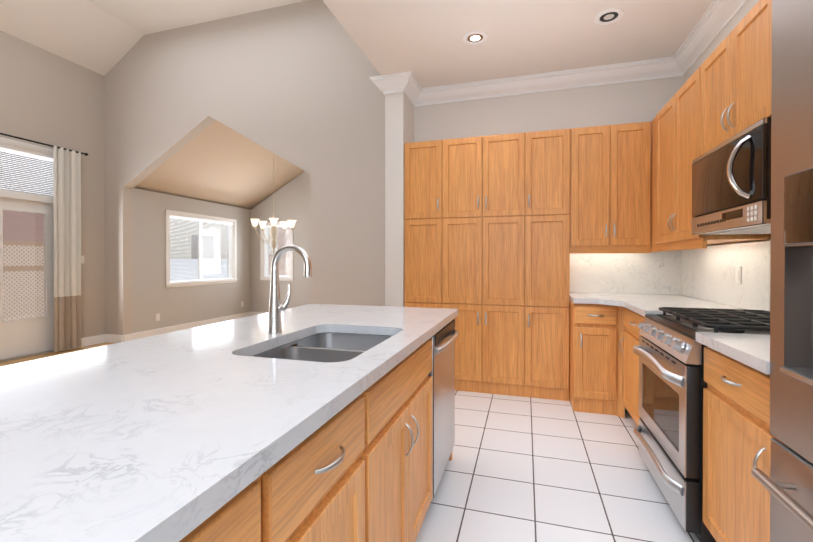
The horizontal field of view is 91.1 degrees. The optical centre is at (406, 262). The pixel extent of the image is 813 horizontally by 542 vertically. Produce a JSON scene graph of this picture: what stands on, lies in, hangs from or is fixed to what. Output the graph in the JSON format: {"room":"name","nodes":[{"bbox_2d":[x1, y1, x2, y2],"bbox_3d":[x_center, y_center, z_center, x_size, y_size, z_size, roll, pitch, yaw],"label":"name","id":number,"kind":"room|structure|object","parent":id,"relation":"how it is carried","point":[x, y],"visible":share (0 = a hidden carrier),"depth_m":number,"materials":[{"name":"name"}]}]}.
{"room":"kitchen","nodes":[
{"label":"kitchen","id":0,"kind":"room"},
{"bbox_2d":[0,342,114,366],"bbox_3d":[-3.275,1.269,2.877,4.750,0.060,11.560,0,0,17],"label":"floor","id":1,"kind":"structure","parent":0,"point":[46,355],"depth_m":5.33,"materials":[{"name":"brown wood"}]},
{"bbox_2d":[132,188,251,332],"bbox_3d":[-3.917,0.021,7.493,0.150,2.380,2.730,0,0,17],"label":"wall","id":2,"kind":"structure","parent":0,"point":[152,295],"depth_m":6.81,"materials":[{"name":"paint"}]},
{"bbox_2d":[105,334,121,342],"bbox_3d":[-4.440,1.155,6.068,0.330,0.130,0.020,0,0,17],"label":"baseboard","id":3,"kind":"structure","parent":2,"relation":"attached to","point":[109,338],"depth_m":6.07,"materials":[{"name":"white wood"}]},
{"bbox_2d":[122,312,249,341],"bbox_3d":[-3.865,1.147,7.387,0.016,0.130,2.876,0,0,17],"label":"baseboard","id":4,"kind":"structure","parent":2,"relation":"attached to","point":[138,335],"depth_m":7.01,"materials":[{"name":"white wood"}]},
{"bbox_2d":[165,210,237,287],"bbox_3d":[-3.874,-0.244,7.567,0.190,1.320,1.730,0,0,17],"label":"nook window","id":5,"kind":"structure","parent":2,"relation":"in","point":[231,245],"depth_m":7.56,"materials":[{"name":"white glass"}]},
{"bbox_2d":[0,0,415,337],"bbox_3d":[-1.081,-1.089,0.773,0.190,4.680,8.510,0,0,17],"label":"wall","id":6,"kind":"structure","parent":0,"point":[294,84],"depth_m":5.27,"materials":[{"name":"paint"}]},
{"bbox_2d":[0,137,53,362],"bbox_3d":[-5.084,-0.158,4.819,0.166,2.770,1.780,0,0,17],"label":"door frame","id":7,"kind":"structure","parent":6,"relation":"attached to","point":[23,337],"depth_m":5.21,"materials":[{"name":"white metal"}]},
{"bbox_2d":[0,133,87,351],"bbox_3d":[-5.067,-0.187,4.390,0.143,2.794,2.948,0,0,17],"label":"curtain","id":8,"kind":"object","parent":6,"relation":"hanging from","point":[67,234],"visible":1,"depth_m":5.51,"materials":[{"name":"white fabric"}]},
{"bbox_2d":[78,334,104,347],"bbox_3d":[-4.686,1.156,5.895,0.016,0.130,0.485,0,0,17],"label":"baseboard","id":9,"kind":"structure","parent":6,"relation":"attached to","point":[99,339],"depth_m":5.93,"materials":[{"name":"white wood"}]},
{"bbox_2d":[370,73,401,94],"bbox_3d":[-0.199,-1.760,3.940,0.300,0.135,0.128,0,0,17],"label":"crown molding","id":10,"kind":"structure","parent":6,"relation":"attached to","point":[390,83],"depth_m":3.92,"materials":[{"name":"white wood"}]},
{"bbox_2d":[398,71,421,103],"bbox_3d":[0.044,-1.761,4.009,0.126,0.135,0.398,0,0,17],"label":"crown molding","id":11,"kind":"structure","parent":6,"relation":"attached to","point":[411,88],"depth_m":4.00,"materials":[{"name":"white wood"}]},
{"bbox_2d":[134,120,303,209],"bbox_3d":[-2.317,-1.651,7.016,3.485,1.010,3.050,0,0,17],"label":"ceiling","id":12,"kind":"structure","parent":0,"point":[216,161],"depth_m":6.91,"materials":[{"name":"paint"}]},
{"bbox_2d":[250,153,296,253],"bbox_3d":[-2.318,-1.096,7.012,0.768,1.880,0.741,0,0,17],"label":"chandelier","id":13,"kind":"object","parent":12,"relation":"hanging from","point":[273,231],"visible":1,"depth_m":6.96,"materials":[{"name":"beige glass"}]},
{"bbox_2d":[252,171,310,311],"bbox_3d":[-1.902,-0.429,8.412,3.485,3.270,0.150,0,0,17],"label":"wall","id":14,"kind":"structure","parent":0,"point":[292,201],"depth_m":8.50,"materials":[{"name":"paint"}]},
{"bbox_2d":[250,312,267,315],"bbox_3d":[-1.925,1.141,8.341,3.185,0.130,0.016,0,0,17],"label":"baseboard","id":15,"kind":"structure","parent":14,"relation":"attached to","point":[251,313],"depth_m":8.74,"materials":[{"name":"white wood"}]},
{"bbox_2d":[259,221,293,280],"bbox_3d":[-2.782,-0.256,8.655,0.830,1.270,0.190,0,0,17],"label":"nook window","id":16,"kind":"structure","parent":14,"relation":"in","point":[265,250],"depth_m":8.69,"materials":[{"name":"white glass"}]},
{"bbox_2d":[0,0,713,87],"bbox_3d":[-2.204,-2.620,1.021,7.850,1.620,8.360,0,0,17],"label":"ceiling","id":17,"kind":"structure","parent":0,"point":[425,43],"depth_m":3.43,"materials":[{"name":"paint"}]},
{"bbox_2d":[463,31,487,44],"bbox_3d":[0.556,-1.817,3.228,0.195,0.010,0.195,0,0,17],"label":"recessed light","id":18,"kind":"object","parent":17,"relation":"in","point":[474,37],"depth_m":3.22,"materials":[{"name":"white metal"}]},
{"bbox_2d":[594,8,623,24],"bbox_3d":[1.495,-1.816,2.947,0.195,0.010,0.195,0,0,17],"label":"recessed light","id":19,"kind":"object","parent":17,"relation":"in","point":[609,16],"depth_m":2.94,"materials":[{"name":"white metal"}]},
{"bbox_2d":[416,76,679,165],"bbox_3d":[1.306,-0.348,4.051,2.510,3.160,0.150,0,0,17],"label":"wall","id":20,"kind":"structure","parent":0,"point":[637,101],"depth_m":3.94,"materials":[{"name":"paint"}]},
{"bbox_2d":[412,57,669,106],"bbox_3d":[1.211,-1.760,3.930,2.392,0.135,0.120,0,0,17],"label":"crown molding","id":21,"kind":"structure","parent":20,"relation":"attached to","point":[658,68],"depth_m":3.87,"materials":[{"name":"white wood"}]},
{"bbox_2d":[570,121,650,253],"bbox_3d":[1.805,-0.640,3.606,0.636,1.112,0.408,0,0,17],"label":"upper cabinet","id":22,"kind":"object","parent":20,"relation":"attached to","point":[610,188],"visible":1,"depth_m":3.44,"materials":[{"name":"brown wood"}]},
{"bbox_2d":[570,250,677,294],"bbox_3d":[2.014,0.076,3.750,0.960,0.423,0.020,0,0,17],"label":"backsplash","id":23,"kind":"structure","parent":20,"relation":"attached to","point":[653,272],"depth_m":3.73,"materials":[{"name":"stone"}]},
{"bbox_2d":[415,390,699,541],"bbox_3d":[0.019,1.285,0.192,3.100,0.060,8.300,0,0,17],"label":"floor","id":24,"kind":"structure","parent":0,"point":[523,469],"depth_m":2.27,"materials":[{"name":"white tile"}]},
{"bbox_2d":[179,461,278,541],"bbox_3d":[-0.754,0.802,0.237,0.731,0.904,1.150,0,0,17],"label":"base cabinet","id":25,"kind":"object","parent":24,"relation":"on","point":[252,515],"depth_m":0.64,"materials":[{"name":"brown wood"}]},
{"bbox_2d":[0,304,457,541],"bbox_3d":[-0.625,0.324,1.208,1.060,0.040,3.150,0,0,17],"label":"countertop","id":26,"kind":"structure","parent":25,"relation":"on","point":[176,436],"depth_m":0.80,"materials":[{"name":"stone"}]},
{"bbox_2d":[268,244,311,333],"bbox_3d":[-0.495,0.110,1.700,0.207,0.379,0.069,0,0,17],"label":"faucet","id":27,"kind":"object","parent":26,"relation":"on","point":[276,307],"visible":1,"depth_m":1.70,"materials":[{"name":"silver metal"}]},
{"bbox_2d":[252,332,391,361],"bbox_3d":[-0.304,0.455,1.583,0.480,0.222,0.710,0,0,17],"label":"sink","id":28,"kind":"object","parent":26,"relation":"in","point":[329,347],"visible":0.1,"depth_m":1.72,"materials":[{"name":"silver metal"}]},
{"bbox_2d":[279,383,374,541],"bbox_3d":[-0.525,0.798,1.004,0.731,0.904,0.450,0,0,17],"label":"base cabinet","id":29,"kind":"object","parent":24,"relation":"on","point":[358,468],"depth_m":0.93,"materials":[{"name":"brown wood"}]},
{"bbox_2d":[404,140,443,307],"bbox_3d":[0.214,0.017,4.100,0.384,2.430,0.378,0,0,17],"label":"tall cabinet","id":30,"kind":"object","parent":24,"relation":"on","point":[424,160],"depth_m":3.92,"materials":[{"name":"brown wood"}]},
{"bbox_2d":[429,319,457,497],"bbox_3d":[-0.086,0.792,2.292,0.732,0.901,0.600,0,0,17],"label":"dishwasher","id":31,"kind":"object","parent":24,"relation":"on","point":[442,373],"visible":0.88,"depth_m":2.12,"materials":[{"name":"silver metal"}]},
{"bbox_2d":[444,136,483,392],"bbox_3d":[0.582,0.017,3.990,0.384,2.430,0.378,0,0,17],"label":"tall cabinet","id":32,"kind":"object","parent":24,"relation":"on","point":[463,157],"depth_m":3.81,"materials":[{"name":"brown wood"}]},
{"bbox_2d":[484,132,527,396],"bbox_3d":[0.950,0.018,3.880,0.384,2.430,0.378,0,0,17],"label":"tall cabinet","id":33,"kind":"object","parent":24,"relation":"on","point":[487,237],"depth_m":3.70,"materials":[{"name":"brown wood"}]},
{"bbox_2d":[528,129,569,400],"bbox_3d":[1.319,0.018,3.770,0.385,2.430,0.378,0,0,17],"label":"tall cabinet","id":34,"kind":"object","parent":24,"relation":"on","point":[549,150],"depth_m":3.59,"materials":[{"name":"brown wood"}]},
{"bbox_2d":[569,301,624,417],"bbox_3d":[1.647,0.783,3.531,0.375,0.904,0.658,0,0,17],"label":"base cabinet","id":35,"kind":"object","parent":24,"relation":"on","point":[595,362],"visible":1,"depth_m":3.26,"materials":[{"name":"brown wood"}]},
{"bbox_2d":[619,308,644,425],"bbox_3d":[1.915,0.788,2.751,0.628,0.904,0.775,0,0,17],"label":"base cabinet","id":36,"kind":"object","parent":24,"relation":"on","point":[630,361],"depth_m":2.93,"materials":[{"name":"brown wood"}]},
{"bbox_2d":[570,292,742,316],"bbox_3d":[1.831,0.312,3.093,0.987,0.040,1.387,0,0,17],"label":"countertop","id":37,"kind":"structure","parent":36,"relation":"on","point":[642,304],"depth_m":3.10,"materials":[{"name":"stone"}]},
{"bbox_2d":[633,307,769,541],"bbox_3d":[1.626,0.747,2.036,0.724,0.955,0.758,0,0,17],"label":"range","id":38,"kind":"object","parent":24,"relation":"on","point":[668,429],"visible":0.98,"depth_m":1.91,"materials":[{"name":"silver metal"}]},
{"bbox_2d":[703,347,775,541],"bbox_3d":[1.509,0.796,1.390,0.628,0.904,0.536,0,0,17],"label":"base cabinet","id":39,"kind":"object","parent":24,"relation":"on","point":[737,436],"depth_m":1.47,"materials":[{"name":"brown wood"}]},
{"bbox_2d":[696,332,769,374],"bbox_3d":[1.497,0.323,1.391,0.652,0.040,0.535,0,0,17],"label":"countertop","id":40,"kind":"structure","parent":39,"relation":"on","point":[752,350],"depth_m":1.48,"materials":[{"name":"stone"}]},
{"bbox_2d":[751,0,812,541],"bbox_3d":[1.254,0.202,0.703,0.710,2.100,0.918,0,0,17],"label":"refrigerator","id":41,"kind":"object","parent":24,"relation":"on","point":[788,484],"visible":0.98,"depth_m":1.14,"materials":[{"name":"grey metal"}]},
{"bbox_2d":[680,0,770,245],"bbox_3d":[1.433,-1.083,-0.244,0.150,4.680,8.300,0,0,17],"label":"wall","id":42,"kind":"structure","parent":0,"point":[749,4],"depth_m":2.89,"materials":[{"name":"paint"}]},
{"bbox_2d":[666,0,747,77],"bbox_3d":[1.333,-1.736,-0.114,0.118,0.135,7.800,0,0,17],"label":"crown molding","id":43,"kind":"structure","parent":42,"relation":"attached to","point":[718,16],"depth_m":3.05,"materials":[{"name":"white wood"}]},
{"bbox_2d":[651,68,770,247],"bbox_3d":[2.076,-0.666,2.827,0.368,1.050,1.028,0,0,17],"label":"upper cabinet","id":44,"kind":"object","parent":42,"relation":"attached to","point":[675,129],"depth_m":2.75,"materials":[{"name":"brown wood"}]},
{"bbox_2d":[678,241,770,310],"bbox_3d":[2.109,0.093,2.330,0.019,0.439,2.687,0,0,17],"label":"backsplash","id":45,"kind":"structure","parent":42,"relation":"attached to","point":[708,273],"depth_m":2.76,"materials":[{"name":"stone"}]},
{"bbox_2d":[699,0,771,155],"bbox_3d":[1.820,-0.901,1.968,0.368,0.570,0.757,0,0,17],"label":"upper cabinet","id":46,"kind":"object","parent":42,"relation":"attached to","point":[722,94],"depth_m":1.96,"materials":[{"name":"brown wood"}]},
{"bbox_2d":[692,117,770,234],"bbox_3d":[1.769,-0.387,1.987,0.474,0.449,0.752,0,0,17],"label":"over-the-range microwave","id":47,"kind":"object","parent":46,"relation":"attached to","point":[731,185],"visible":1,"depth_m":1.88,"materials":[{"name":"silver metal"}]},
{"bbox_2d":[735,266,741,283],"bbox_3d":[2.178,0.080,2.619,0.009,0.115,0.070,0,0,17],"label":"outlet","id":48,"kind":"object","parent":42,"relation":"attached to","point":[738,274],"depth_m":2.61,"materials":[{"name":"white plastic"}]},
{"label":"outside","id":49,"kind":"structure","parent":0,"visible":0},
{"bbox_2d":[0,150,289,320],"bbox_3d":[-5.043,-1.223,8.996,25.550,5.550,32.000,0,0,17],"label":"window glass","id":50,"kind":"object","parent":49,"point":[8,230],"depth_m":10.77,"materials":[{"name":"white"}]}
]}

